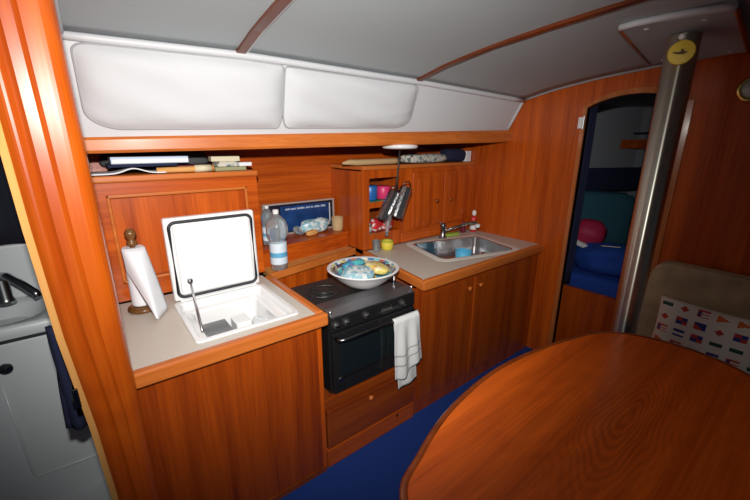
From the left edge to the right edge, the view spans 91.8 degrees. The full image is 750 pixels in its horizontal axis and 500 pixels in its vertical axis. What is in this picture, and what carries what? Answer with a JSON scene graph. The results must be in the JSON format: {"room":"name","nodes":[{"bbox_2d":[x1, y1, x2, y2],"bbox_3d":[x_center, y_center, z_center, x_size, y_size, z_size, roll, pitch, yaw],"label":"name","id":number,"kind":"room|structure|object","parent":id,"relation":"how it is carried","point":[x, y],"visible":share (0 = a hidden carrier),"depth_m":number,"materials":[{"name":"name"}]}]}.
{"room":"ship interior","nodes":[
{"label":"ship interior","id":0,"kind":"room"},
{"bbox_2d":[87,144,439,303],"bbox_3d":[-0.450,-0.028,2.820,2.630,1.690,0.040,-12,20,-36],"label":"wall","id":1,"kind":"structure","parent":0,"point":[284,174],"depth_m":2.57,"materials":[{"name":"brown wood"}]},
{"bbox_2d":[92,169,264,302],"bbox_3d":[-1.045,-0.133,1.985,0.729,0.585,0.408,-12,20,-36],"label":"upper cabinet","id":2,"kind":"object","parent":1,"relation":"attached to","point":[138,200],"visible":0.64,"depth_m":1.75,"materials":[{"name":"brown wood"}]},
{"bbox_2d":[91,167,166,175],"bbox_3d":[-1.156,-0.374,1.702,0.285,0.027,0.195,-12,20,-36],"label":"loose papers","id":3,"kind":"object","parent":2,"relation":"on","point":[128,168],"visible":0.88,"depth_m":1.65,"materials":[{"name":"white paper"}]},
{"bbox_2d":[105,163,177,167],"bbox_3d":[-1.139,-0.417,1.773,0.280,0.012,0.210,-12,20,-36],"label":"folder","id":4,"kind":"object","parent":3,"relation":"on","point":[108,165],"visible":0.88,"depth_m":1.69,"materials":[{"name":"blue plastic"}]},
{"bbox_2d":[107,155,188,164],"bbox_3d":[-1.116,-0.447,1.794,0.320,0.032,0.214,-12,20,-36],"label":"ring binder","id":5,"kind":"object","parent":4,"relation":"on","point":[112,160],"visible":1,"depth_m":1.72,"materials":[{"name":"white plastic"}]},
{"bbox_2d":[99,151,208,169],"bbox_3d":[-1.175,-0.490,1.966,0.519,0.114,0.102,-12,20,-36],"label":"folder","id":6,"kind":"object","parent":2,"relation":"on","point":[194,157],"visible":0.36,"depth_m":1.94,"materials":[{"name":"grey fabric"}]},
{"bbox_2d":[92,169,257,183],"bbox_3d":[-1.045,-0.400,1.908,0.729,0.030,0.408,-12,20,-36],"label":"shelf","id":7,"kind":"object","parent":2,"relation":"attached to","point":[129,176],"depth_m":1.75,"materials":[{"name":"brown wood"}]},
{"bbox_2d":[156,163,212,167],"bbox_3d":[-1.001,-0.440,1.938,0.260,0.030,0.160,-14,21,-40],"label":"book","id":8,"kind":"object","parent":2,"relation":"on","point":[178,165],"visible":0.18,"depth_m":1.89,"materials":[{"name":"red paper"}]},
{"bbox_2d":[156,164,214,172],"bbox_3d":[-0.926,-0.399,1.786,0.256,0.035,0.036,-12,20,-36],"label":"chart","id":9,"kind":"object","parent":2,"relation":"on","point":[196,168],"visible":0.99,"depth_m":1.78,"materials":[{"name":"brown paper"}]},
{"bbox_2d":[214,166,245,170],"bbox_3d":[-0.797,-0.444,1.970,0.160,0.019,0.120,-12,20,-36],"label":"case","id":10,"kind":"object","parent":2,"relation":"on","point":[229,167],"visible":0.61,"depth_m":1.92,"materials":[{"name":"green plastic"}]},
{"bbox_2d":[212,161,236,166],"bbox_3d":[-0.806,-0.463,1.951,0.103,0.026,0.093,-12,20,-36],"label":"box","id":11,"kind":"object","parent":10,"relation":"on","point":[221,163],"visible":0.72,"depth_m":1.92,"materials":[{"name":"beige cardboard"}]},
{"bbox_2d":[208,156,239,161],"bbox_3d":[-0.810,-0.490,1.952,0.145,0.026,0.070,-11,19,-33],"label":"box","id":12,"kind":"object","parent":11,"relation":"on","point":[210,158],"visible":1,"depth_m":1.92,"materials":[{"name":"beige cardboard"}]},
{"bbox_2d":[237,162,251,165],"bbox_3d":[-0.722,-0.473,1.996,0.070,0.020,0.060,-14,22,-41],"label":"box","id":13,"kind":"object","parent":10,"relation":"on","point":[238,163],"visible":0.8,"depth_m":1.97,"materials":[{"name":"white cardboard"}]},
{"bbox_2d":[262,228,355,287],"bbox_3d":[-0.475,0.193,2.530,0.718,0.566,0.462,-12,20,-36],"label":"shelf","id":14,"kind":"object","parent":1,"relation":"attached to","point":[311,256],"visible":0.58,"depth_m":2.42,"materials":[{"name":"brown wood"}]},
{"bbox_2d":[261,205,272,244],"bbox_3d":[-0.670,-0.156,2.275,0.078,0.245,0.078,-12,20,-36],"label":"water bottle","id":15,"kind":"object","parent":14,"relation":"on","point":[266,213],"visible":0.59,"depth_m":2.24,"materials":[{"name":"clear plastic"}]},
{"bbox_2d":[265,209,287,270],"bbox_3d":[-0.575,-0.060,2.150,0.127,0.362,0.127,-12,20,-36],"label":"water bottle","id":16,"kind":"object","parent":14,"relation":"on","point":[276,227],"visible":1,"depth_m":2.11,"materials":[{"name":"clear plastic"}]},
{"bbox_2d":[261,198,333,234],"bbox_3d":[-0.530,-0.236,2.587,0.549,0.224,0.028,-12,20,-36],"label":"framed print","id":17,"kind":"object","parent":14,"relation":"on","point":[294,213],"visible":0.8,"depth_m":2.58,"materials":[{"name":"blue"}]},
{"bbox_2d":[293,217,330,235],"bbox_3d":[-0.435,-0.167,2.563,0.310,0.108,0.130,-12,20,-36],"label":"plastic bag","id":18,"kind":"object","parent":14,"relation":"on","point":[311,227],"visible":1,"depth_m":2.53,"materials":[{"name":"white"}]},
{"bbox_2d":[331,216,342,230],"bbox_3d":[-0.276,-0.194,2.669,0.084,0.100,0.083,-12,20,-36],"label":"beaker","id":19,"kind":"object","parent":14,"relation":"on","point":[337,221],"visible":1,"depth_m":2.64,"materials":[{"name":"brown"}]},
{"bbox_2d":[330,161,475,250],"bbox_3d":[0.270,-0.414,2.967,1.185,0.581,0.449,-12,20,-36],"label":"upper cabinet","id":20,"kind":"object","parent":1,"relation":"attached to","point":[441,191],"visible":0.87,"depth_m":2.76,"materials":[{"name":"brown wood"}]},
{"bbox_2d":[369,223,371,233],"bbox_3d":[-0.052,-0.156,2.624,0.056,0.074,0.055,-12,20,-36],"label":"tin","id":21,"kind":"object","parent":20,"relation":"on","point":[370,224],"visible":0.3,"depth_m":2.61,"materials":[{"name":"grey metal"}]},
{"bbox_2d":[342,158,400,165],"bbox_3d":[-0.019,-0.603,2.489,0.486,0.041,0.040,-12,20,-36],"label":"chart","id":22,"kind":"object","parent":20,"relation":"on","point":[356,162],"visible":0.94,"depth_m":2.46,"materials":[{"name":"brown paper"}]},
{"bbox_2d":[369,218,381,231],"bbox_3d":[0.004,-0.181,2.670,0.082,0.103,0.103,12,20,36],"label":"packet","id":23,"kind":"object","parent":20,"relation":"on","point":[376,223],"visible":0.88,"depth_m":2.64,"materials":[{"name":"red plastic"}]},
{"bbox_2d":[381,219,393,229],"bbox_3d":[0.085,-0.199,2.730,0.107,0.098,0.084,-12,20,-36],"label":"packet","id":24,"kind":"object","parent":20,"relation":"on","point":[383,222],"visible":0.3,"depth_m":2.71,"materials":[{"name":"red plastic"}]},
{"bbox_2d":[330,161,475,170],"bbox_3d":[0.262,-0.682,2.900,1.185,0.028,0.423,-12,20,-36],"label":"shelf","id":25,"kind":"object","parent":20,"relation":"attached to","point":[442,165],"depth_m":2.68,"materials":[{"name":"brown wood"}]},
{"bbox_2d":[400,153,446,162],"bbox_3d":[0.377,-0.708,2.808,0.458,0.070,0.127,-12,20,-36],"label":"folded cloth","id":26,"kind":"object","parent":20,"relation":"on","point":[431,157],"visible":0.99,"depth_m":2.73,"materials":[{"name":"beige fabric"}]},
{"bbox_2d":[440,149,465,161],"bbox_3d":[0.647,-0.790,3.028,0.249,0.103,0.132,-12,20,-36],"label":"pouch","id":27,"kind":"object","parent":20,"relation":"on","point":[456,155],"visible":0.92,"depth_m":2.96,"materials":[{"name":"blue fabric"}]},
{"bbox_2d":[463,151,470,160],"bbox_3d":[0.776,-0.806,3.122,0.063,0.085,0.070,-12,20,-36],"label":"box","id":28,"kind":"object","parent":20,"relation":"on","point":[468,153],"visible":0.62,"depth_m":3.09,"materials":[{"name":"white cardboard"}]},
{"bbox_3d":[0.007,-0.366,2.671,0.280,0.012,0.140,-12,20,-36],"label":"tray","id":29,"kind":"object","parent":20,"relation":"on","visible":0},
{"bbox_2d":[369,185,376,200],"bbox_3d":[-0.035,-0.411,2.611,0.104,0.105,0.104,-12,20,-36],"label":"jar","id":30,"kind":"object","parent":29,"relation":"on","point":[372,188],"visible":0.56,"depth_m":2.57,"materials":[{"name":"blue plastic"}]},
{"bbox_2d":[377,185,390,198],"bbox_3d":[0.060,-0.427,2.683,0.112,0.095,0.112,-12,20,-36],"label":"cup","id":31,"kind":"object","parent":29,"relation":"on","point":[382,190],"visible":0.66,"depth_m":2.64,"materials":[{"name":"pink plastic"}]},
{"bbox_2d":[63,40,520,136],"bbox_3d":[-0.085,-0.822,2.064,2.705,0.379,0.131,-10,19,-30],"label":"wall","id":32,"kind":"structure","parent":0,"point":[435,109],"depth_m":2.30,"materials":[{"name":"grey plastic"}]},
{"bbox_2d":[54,0,63,33],"bbox_3d":[-0.955,-0.764,1.076,0.024,0.116,0.603,-12,20,-36],"label":"trim","id":33,"kind":"structure","parent":32,"relation":"attached to","point":[57,6],"depth_m":1.20,"materials":[{"name":"grey plastic"}]},
{"bbox_2d":[70,42,283,129],"bbox_3d":[-0.794,-0.689,1.598,0.818,0.315,0.104,-10,19,-31],"label":"panel","id":34,"kind":"object","parent":32,"relation":"in","point":[120,87],"depth_m":1.54,"materials":[{"name":"grey fabric"}]},
{"bbox_2d":[236,0,293,53],"bbox_3d":[0.288,-0.634,0.508,0.038,0.157,2.904,-12,20,-36],"label":"trim","id":35,"kind":"structure","parent":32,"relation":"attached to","point":[277,6],"depth_m":1.40,"materials":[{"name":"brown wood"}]},
{"bbox_2d":[61,30,525,102],"bbox_3d":[-0.046,-0.935,1.976,2.676,0.108,0.032,-10,19,-30],"label":"trim","id":36,"kind":"structure","parent":32,"relation":"attached to","point":[67,35],"depth_m":1.65,"materials":[{"name":"grey plastic"}]},
{"bbox_2d":[83,130,510,153],"bbox_3d":[-0.082,-0.659,2.145,2.647,0.146,0.050,-10,19,-31],"label":"trim","id":37,"kind":"structure","parent":32,"relation":"attached to","point":[127,144],"depth_m":1.87,"materials":[{"name":"brown wood"}]},
{"bbox_2d":[282,66,418,128],"bbox_3d":[-0.105,-0.816,2.018,0.831,0.284,0.103,-10,19,-31],"label":"panel","id":38,"kind":"object","parent":32,"relation":"in","point":[312,99],"depth_m":1.96,"materials":[{"name":"grey fabric"}]},
{"bbox_2d":[382,144,417,192],"bbox_3d":[0.161,-0.533,2.392,0.236,0.322,0.236,-12,20,-36],"label":"lamp","id":39,"kind":"object","parent":32,"relation":"hanging from","point":[400,146],"visible":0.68,"depth_m":2.28,"materials":[{"name":"white plastic"}]},
{"bbox_2d":[376,185,398,220],"bbox_3d":[0.088,-0.305,2.391,0.180,0.232,0.075,-12,20,-36],"label":"grater","id":40,"kind":"object","parent":39,"relation":"hanging from","point":[385,210],"visible":1,"depth_m":2.37,"materials":[{"name":"silver metal"}]},
{"bbox_2d":[390,181,411,218],"bbox_3d":[0.178,-0.333,2.443,0.172,0.254,0.091,-12,20,-36],"label":"grater","id":41,"kind":"object","parent":39,"relation":"hanging from","point":[398,210],"visible":0.95,"depth_m":2.41,"materials":[{"name":"silver metal"}]},
{"bbox_2d":[385,215,391,235],"bbox_3d":[0.092,-0.209,2.482,0.055,0.228,0.044,-12,20,-36],"label":"whisk","id":42,"kind":"object","parent":41,"relation":"hanging from","point":[388,222],"visible":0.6,"depth_m":2.48,"materials":[{"name":"silver metal"}]},
{"bbox_2d":[60,346,532,499],"bbox_3d":[0.269,1.308,1.288,3.900,0.052,3.850,-12,20,-36],"label":"floor","id":43,"kind":"structure","parent":0,"point":[375,471],"depth_m":1.87,"materials":[{"name":"blue carpet"}]},
{"bbox_2d":[0,243,104,499],"bbox_3d":[-1.745,0.611,1.560,0.906,1.159,0.434,-12,20,-36],"label":"vanity unit","id":44,"kind":"object","parent":43,"relation":"on","point":[41,459],"visible":0.48,"depth_m":1.59,"materials":[{"name":"white"}]},
{"bbox_2d":[0,272,41,306],"bbox_3d":[-1.583,0.174,1.621,0.260,0.159,0.068,3,16,10],"label":"faucet","id":45,"kind":"object","parent":44,"relation":"attached to","point":[7,298],"visible":1,"depth_m":1.59,"materials":[{"name":"silver metal"}]},
{"bbox_2d":[0,293,51,341],"bbox_3d":[-1.751,0.360,1.494,0.905,0.129,0.414,-12,20,-36],"label":"basin","id":46,"kind":"object","parent":44,"relation":"in","point":[26,320],"depth_m":1.53,"materials":[{"name":"white"}]},
{"bbox_2d":[137,327,327,499],"bbox_3d":[-0.710,0.726,1.774,0.720,0.822,0.615,-12,20,-36],"label":"base cabinet","id":47,"kind":"object","parent":43,"relation":"on","point":[251,425],"visible":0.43,"depth_m":1.51,"materials":[{"name":"brown wood"}]},
{"bbox_2d":[119,275,327,388],"bbox_3d":[-0.711,0.295,1.666,0.738,0.059,0.700,-12,20,-36],"label":"countertop","id":48,"kind":"structure","parent":47,"relation":"on","point":[162,349],"depth_m":1.42,"materials":[{"name":"beige laminate"}]},
{"bbox_2d":[124,228,151,314],"bbox_3d":[-1.057,0.088,1.615,0.128,0.378,0.128,-12,20,-36],"label":"paper towel holder","id":49,"kind":"object","parent":48,"relation":"on","point":[129,233],"visible":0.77,"depth_m":1.58,"materials":[{"name":"brown wood"}]},
{"bbox_2d":[121,245,168,319],"bbox_3d":[-1.000,0.135,1.591,0.219,0.287,0.097,8,18,26],"label":"paper towel roll","id":50,"kind":"object","parent":49,"relation":"on","point":[145,289],"visible":0.99,"depth_m":1.55,"materials":[{"name":"white paper"}]},
{"bbox_2d":[161,209,298,343],"bbox_3d":[-0.655,0.223,1.671,0.430,0.725,0.500,-12,20,-36],"label":"icebox","id":51,"kind":"object","parent":48,"relation":"on","point":[212,260],"visible":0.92,"depth_m":1.76,"materials":[{"name":"white plastic"}]},
{"bbox_2d":[203,319,233,336],"bbox_3d":[-0.707,0.474,1.661,0.123,0.243,0.188,-12,20,-36],"label":"food box","id":52,"kind":"object","parent":51,"relation":"in","point":[220,326],"visible":0.27,"depth_m":1.65,"materials":[{"name":"grey plastic"}]},
{"bbox_2d":[174,284,298,343],"bbox_3d":[-0.640,0.420,1.707,0.430,0.326,0.450,-12,20,-36],"label":"tub","id":53,"kind":"object","parent":51,"relation":"in","point":[253,300],"depth_m":1.77,"materials":[{"name":"white plastic"}]},
{"bbox_2d":[231,313,251,328],"bbox_3d":[-0.633,0.443,1.752,0.070,0.252,0.100,-12,20,-36],"label":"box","id":54,"kind":"object","parent":51,"relation":"in","point":[241,320],"visible":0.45,"depth_m":1.70,"materials":[{"name":"white plastic"}]},
{"bbox_2d":[252,316,265,323],"bbox_3d":[-0.558,0.445,1.813,0.092,0.217,0.213,-12,20,-36],"label":"bag","id":55,"kind":"object","parent":51,"relation":"in","point":[256,319],"visible":0.15,"depth_m":1.80,"materials":[{"name":"white plastic"}]},
{"bbox_2d":[290,274,415,393],"bbox_3d":[-0.121,0.391,2.038,0.540,0.502,0.533,-12,20,-36],"label":"stove","id":56,"kind":"object","parent":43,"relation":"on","point":[358,336],"visible":0.7,"depth_m":1.84,"materials":[{"name":"black metal"}]},
{"bbox_2d":[327,256,399,288],"bbox_3d":[-0.065,0.139,2.020,0.400,0.101,0.400,-12,20,-36],"label":"serving bowl","id":57,"kind":"object","parent":56,"relation":"on","point":[334,268],"visible":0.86,"depth_m":2.00,"materials":[{"name":"white ceramic"}]},
{"bbox_2d":[342,259,364,268],"bbox_3d":[-0.120,0.081,2.098,0.164,0.052,0.075,-12,20,-36],"label":"snack packet","id":58,"kind":"object","parent":57,"relation":"in","point":[358,261],"visible":0.66,"depth_m":2.07,"materials":[{"name":"teal plastic"}]},
{"bbox_2d":[341,265,374,278],"bbox_3d":[-0.093,0.130,1.968,0.179,0.067,0.182,3,16,12],"label":"snack packet","id":59,"kind":"object","parent":57,"relation":"in","point":[351,271],"visible":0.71,"depth_m":1.94,"materials":[{"name":"plastic"}]},
{"bbox_2d":[365,261,388,274],"bbox_3d":[0.013,0.101,2.054,0.123,0.057,0.159,-12,20,-36],"label":"snack packet","id":60,"kind":"object","parent":57,"relation":"in","point":[378,267],"visible":0.88,"depth_m":2.01,"materials":[{"name":"yellow plastic"}]},
{"bbox_2d":[392,310,421,389],"bbox_3d":[0.177,0.546,1.972,0.207,0.431,0.061,-12,20,-36],"label":"dish towel","id":61,"kind":"object","parent":56,"relation":"hanging from","point":[407,341],"visible":0.99,"depth_m":1.94,"materials":[{"name":"white fabric"}]},
{"bbox_2d":[324,366,413,466],"bbox_3d":[-0.140,0.831,2.166,0.602,0.402,0.508,-12,20,-36],"label":"drawer unit","id":62,"kind":"object","parent":43,"relation":"on","point":[359,414],"visible":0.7,"depth_m":1.95,"materials":[{"name":"brown wood"}]},
{"bbox_2d":[391,254,537,414],"bbox_3d":[0.569,0.453,2.720,1.293,0.822,0.634,-12,20,-36],"label":"base cabinet","id":63,"kind":"object","parent":43,"relation":"on","point":[469,325],"visible":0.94,"depth_m":2.41,"materials":[{"name":"brown wood"}]},
{"bbox_2d":[363,229,543,290],"bbox_3d":[0.557,0.019,2.631,1.273,0.062,0.695,-12,20,-36],"label":"countertop","id":64,"kind":"structure","parent":63,"relation":"on","point":[425,273],"depth_m":2.35,"materials":[{"name":"beige laminate"}]},
{"bbox_2d":[372,239,380,250],"bbox_3d":[0.009,-0.032,2.578,0.060,0.075,0.060,-12,20,-36],"label":"drinking glass","id":65,"kind":"object","parent":64,"relation":"on","point":[376,242],"visible":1,"depth_m":2.56,"materials":[{"name":"grey plastic"}]},
{"bbox_2d":[381,239,393,250],"bbox_3d":[0.087,-0.037,2.607,0.092,0.068,0.091,-12,20,-36],"label":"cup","id":66,"kind":"object","parent":64,"relation":"on","point":[386,244],"visible":1,"depth_m":2.58,"materials":[{"name":"yellow plastic"}]},
{"bbox_2d":[446,232,458,236],"bbox_3d":[0.631,-0.131,3.014,0.130,0.022,0.060,-8,18,-25],"label":"sponge","id":67,"kind":"object","parent":64,"relation":"on","point":[448,234],"visible":0.71,"depth_m":2.99,"materials":[{"name":"green"}]},
{"bbox_2d":[439,220,479,238],"bbox_3d":[0.676,-0.170,2.931,0.340,0.137,0.060,-2,16,-8],"label":"faucet","id":68,"kind":"object","parent":64,"relation":"on","point":[443,229],"visible":1,"depth_m":2.91,"materials":[{"name":"grey metal"}]},
{"bbox_2d":[406,235,519,261],"bbox_3d":[0.640,0.045,2.702,0.705,0.150,0.525,-7,17,-22],"label":"sink","id":69,"kind":"object","parent":64,"relation":"in","point":[443,250],"visible":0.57,"depth_m":2.86,"materials":[{"name":"silver metal"}]},
{"bbox_2d":[455,248,471,257],"bbox_3d":[0.649,0.062,2.682,0.120,0.125,0.119,-12,20,-36],"label":"cup","id":70,"kind":"object","parent":69,"relation":"in","point":[459,252],"visible":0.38,"depth_m":2.65,"materials":[{"name":"blue plastic"}]},
{"bbox_2d":[460,220,465,232],"bbox_3d":[0.757,-0.203,3.122,0.048,0.102,0.047,-12,20,-36],"label":"soap bottle","id":71,"kind":"object","parent":64,"relation":"on","point":[463,228],"visible":0.87,"depth_m":3.11,"materials":[{"name":"red plastic"}]},
{"bbox_2d":[469,210,476,231],"bbox_3d":[0.854,-0.254,3.146,0.062,0.186,0.062,-12,20,-36],"label":"soap bottle","id":72,"kind":"object","parent":64,"relation":"on","point":[472,228],"visible":0.83,"depth_m":3.13,"materials":[{"name":"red plastic"}]},
{"bbox_2d":[399,331,749,499],"bbox_3d":[0.789,0.925,1.259,1.608,0.722,0.915,-12,20,-36],"label":"table","id":73,"kind":"object","parent":43,"relation":"on","point":[600,415],"visible":1,"depth_m":1.16,"materials":[{"name":"brown wood"}]},
{"bbox_2d":[609,31,702,333],"bbox_3d":[1.285,0.089,1.789,0.200,2.035,0.200,-12,20,-36],"label":"post","id":74,"kind":"object","parent":43,"relation":"on","point":[675,81],"depth_m":1.63,"materials":[{"name":"silver metal"}]},
{"bbox_2d":[636,261,749,336],"bbox_3d":[2.027,0.739,1.486,0.542,0.955,1.838,-12,20,-36],"label":"settee","id":75,"kind":"object","parent":43,"relation":"on","point":[725,292],"visible":0.16,"depth_m":1.98,"materials":[{"name":"beige fabric"}]},
{"bbox_2d":[652,296,749,373],"bbox_3d":[1.753,0.515,1.821,0.199,0.388,0.620,-12,20,-36],"label":"pillow","id":76,"kind":"object","parent":75,"relation":"on","point":[724,337],"visible":0.52,"depth_m":1.83,"materials":[{"name":"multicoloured fabric"}]},
{"bbox_2d":[58,0,749,98],"bbox_3d":[0.875,-0.701,0.816,2.682,0.254,3.296,-12,20,-36],"label":"ceiling","id":77,"kind":"structure","parent":0,"point":[404,38],"depth_m":1.50,"materials":[{"name":"grey plastic"}]},
{"bbox_2d":[417,0,647,81],"bbox_3d":[1.131,-0.748,1.018,0.028,0.159,2.900,-12,20,-36],"label":"trim","id":78,"kind":"structure","parent":77,"relation":"attached to","point":[625,3],"depth_m":1.54,"materials":[{"name":"brown wood"}]},
{"bbox_2d":[618,0,749,64],"bbox_3d":[1.363,-0.927,1.595,0.684,0.082,0.395,-14,21,-40],"label":"mounting plate","id":79,"kind":"object","parent":77,"relation":"attached to","point":[722,25],"visible":0.88,"depth_m":1.48,"materials":[{"name":"grey plastic"}]},
{"bbox_2d":[436,52,749,349],"bbox_3d":[1.769,-0.025,2.113,0.035,2.077,3.840,-12,20,-36],"label":"wall","id":80,"kind":"structure","parent":0,"point":[521,190],"depth_m":2.29,"materials":[{"name":"brown wood"}]},
{"bbox_2d":[506,103,523,129],"bbox_3d":[1.054,-1.013,2.732,0.024,0.221,0.135,-12,20,-36],"label":"trim","id":81,"kind":"structure","parent":80,"relation":"attached to","point":[521,104],"depth_m":2.73,"materials":[{"name":"grey plastic"}]},
{"bbox_2d":[564,104,597,282],"bbox_3d":[1.411,-0.393,2.624,0.036,1.300,0.189,-12,20,-36],"label":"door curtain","id":82,"kind":"object","parent":80,"relation":"hanging from","point":[593,111],"visible":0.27,"depth_m":2.56,"materials":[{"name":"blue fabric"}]},
{"bbox_2d":[548,87,694,343],"bbox_3d":[1.533,-0.058,2.396,0.064,1.864,0.579,-12,20,-36],"label":"trim","id":83,"kind":"structure","parent":80,"relation":"attached to","point":[582,120],"depth_m":2.27,"materials":[{"name":"brown wood"}]},
{"bbox_2d":[525,54,728,99],"bbox_3d":[1.904,-0.877,1.644,0.014,0.156,2.642,-12,20,-36],"label":"trim","id":84,"kind":"structure","parent":80,"relation":"attached to","point":[656,66],"depth_m":2.22,"materials":[{"name":"grey"}]},
{"bbox_2d":[735,76,749,103],"bbox_3d":[1.829,-0.778,1.754,0.038,0.136,0.136,-12,20,-36],"label":"wall lamp","id":85,"kind":"object","parent":80,"relation":"attached to","point":[742,92],"visible":1,"depth_m":1.78,"materials":[{"name":"gold metal"}]},
{"bbox_2d":[589,105,644,193],"bbox_3d":[1.841,-0.408,3.579,2.146,2.000,0.036,-4,16,-12],"label":"wall","id":86,"kind":"structure","parent":0,"point":[614,124],"depth_m":3.47,"materials":[{"name":"grey"}]},
{"bbox_2d":[585,167,641,190],"bbox_3d":[1.981,-0.662,3.333,1.549,0.195,0.279,-3,16,-12],"label":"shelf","id":87,"kind":"object","parent":86,"relation":"attached to","point":[619,178],"visible":0.28,"depth_m":3.22,"materials":[{"name":"blue fabric"}]},
{"bbox_2d":[598,93,655,106],"bbox_3d":[2.482,-1.048,2.318,1.670,0.030,3.320,-12,20,-36],"label":"ceiling","id":88,"kind":"structure","parent":0,"point":[647,99],"depth_m":3.04,"materials":[{"name":"grey"}]},
{"bbox_2d":[626,106,653,244],"bbox_3d":[3.254,-0.214,2.907,0.040,2.000,2.500,-12,20,-36],"label":"wall","id":89,"kind":"structure","parent":0,"point":[647,116],"depth_m":3.51,"materials":[{"name":"grey"}]},
{"bbox_2d":[620,132,648,147],"bbox_3d":[3.151,-0.813,2.664,0.195,0.145,2.320,-12,20,-36],"label":"shelf","id":90,"kind":"object","parent":89,"relation":"attached to","point":[639,143],"visible":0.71,"depth_m":3.41,"materials":[{"name":"brown wood"}]},
{"bbox_3d":[2.482,0.859,2.868,1.670,0.040,3.320,-12,20,-36],"label":"floor","id":91,"kind":"structure","parent":0,"visible":0},
{"bbox_2d":[555,263,619,341],"bbox_3d":[2.201,0.482,2.947,1.110,0.640,2.350,-12,20,-36],"label":"berth","id":92,"kind":"object","parent":91,"relation":"on","point":[587,304],"visible":0.02,"depth_m":2.79,"materials":[{"name":"brown wood"}]},
{"bbox_2d":[573,242,625,276],"bbox_3d":[1.835,0.065,2.845,0.481,0.279,0.472,-4,17,-15],"label":"duvet","id":93,"kind":"object","parent":92,"relation":"on","point":[595,258],"visible":0.65,"depth_m":2.72,"materials":[{"name":"blue fabric"}]},
{"bbox_2d":[577,240,586,247],"bbox_3d":[1.662,-0.040,2.893,0.264,0.115,0.123,11,19,33],"label":"towel","id":94,"kind":"object","parent":93,"relation":"on","point":[579,243],"visible":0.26,"depth_m":2.85,"materials":[{"name":"white fabric"}]},
{"bbox_2d":[577,219,607,242],"bbox_3d":[1.718,-0.141,2.918,0.236,0.228,0.246,-12,20,-36],"label":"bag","id":95,"kind":"object","parent":93,"relation":"on","point":[590,230],"visible":0.62,"depth_m":2.83,"materials":[{"name":"red fabric"}]},
{"bbox_2d":[581,190,634,244],"bbox_3d":[1.923,-0.296,3.271,0.638,0.474,0.218,10,19,30],"label":"cushion","id":96,"kind":"object","parent":92,"relation":"on","point":[614,210],"visible":0.38,"depth_m":3.10,"materials":[{"name":"teal fabric"}]},
{"bbox_3d":[-1.195,0.164,1.560,0.093,2.020,1.158,-12,20,-36],"label":"wall","id":97,"kind":"structure","parent":0,"visible":0},
{"bbox_2d":[45,325,87,429],"bbox_3d":[-1.001,0.419,1.183,0.072,0.382,0.038,-12,20,-36],"label":"hand towel","id":98,"kind":"object","parent":97,"relation":"hanging from","point":[74,418],"visible":0.63,"depth_m":1.18,"materials":[{"name":"blue fabric"}]},
{"bbox_2d":[71,384,81,408],"bbox_3d":[-0.851,0.415,1.034,0.019,0.060,0.038,-12,20,-36],"label":"door latch","id":99,"kind":"structure","parent":97,"relation":"in","point":[75,397],"depth_m":1.02,"materials":[{"name":"grey metal"}]},
{"bbox_2d":[0,0,159,499],"bbox_3d":[-0.822,0.259,1.052,0.162,2.120,0.108,-12,20,-36],"label":"trim","id":100,"kind":"structure","parent":97,"relation":"attached to","point":[43,153],"depth_m":0.93,"materials":[{"name":"brown wood"}]},
{"bbox_3d":[-2.003,0.156,1.534,1.200,2.050,0.040,-12,20,-36],"label":"wall","id":101,"kind":"structure","parent":0,"visible":0},
{"bbox_2d":[0,155,25,244],"bbox_3d":[-1.843,-0.363,1.412,0.890,0.786,0.054,-12,20,-36],"label":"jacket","id":102,"kind":"object","parent":101,"relation":"hanging from","point":[11,232],"visible":0.14,"depth_m":1.63,"materials":[{"name":"black fabric"}]},
{"bbox_2d":[0,243,41,297],"bbox_3d":[-1.862,0.135,1.589,0.894,0.260,0.038,-12,20,-36],"label":"backsplash","id":103,"kind":"structure","parent":101,"relation":"attached to","point":[15,259],"depth_m":1.70,"materials":[{"name":"white"}]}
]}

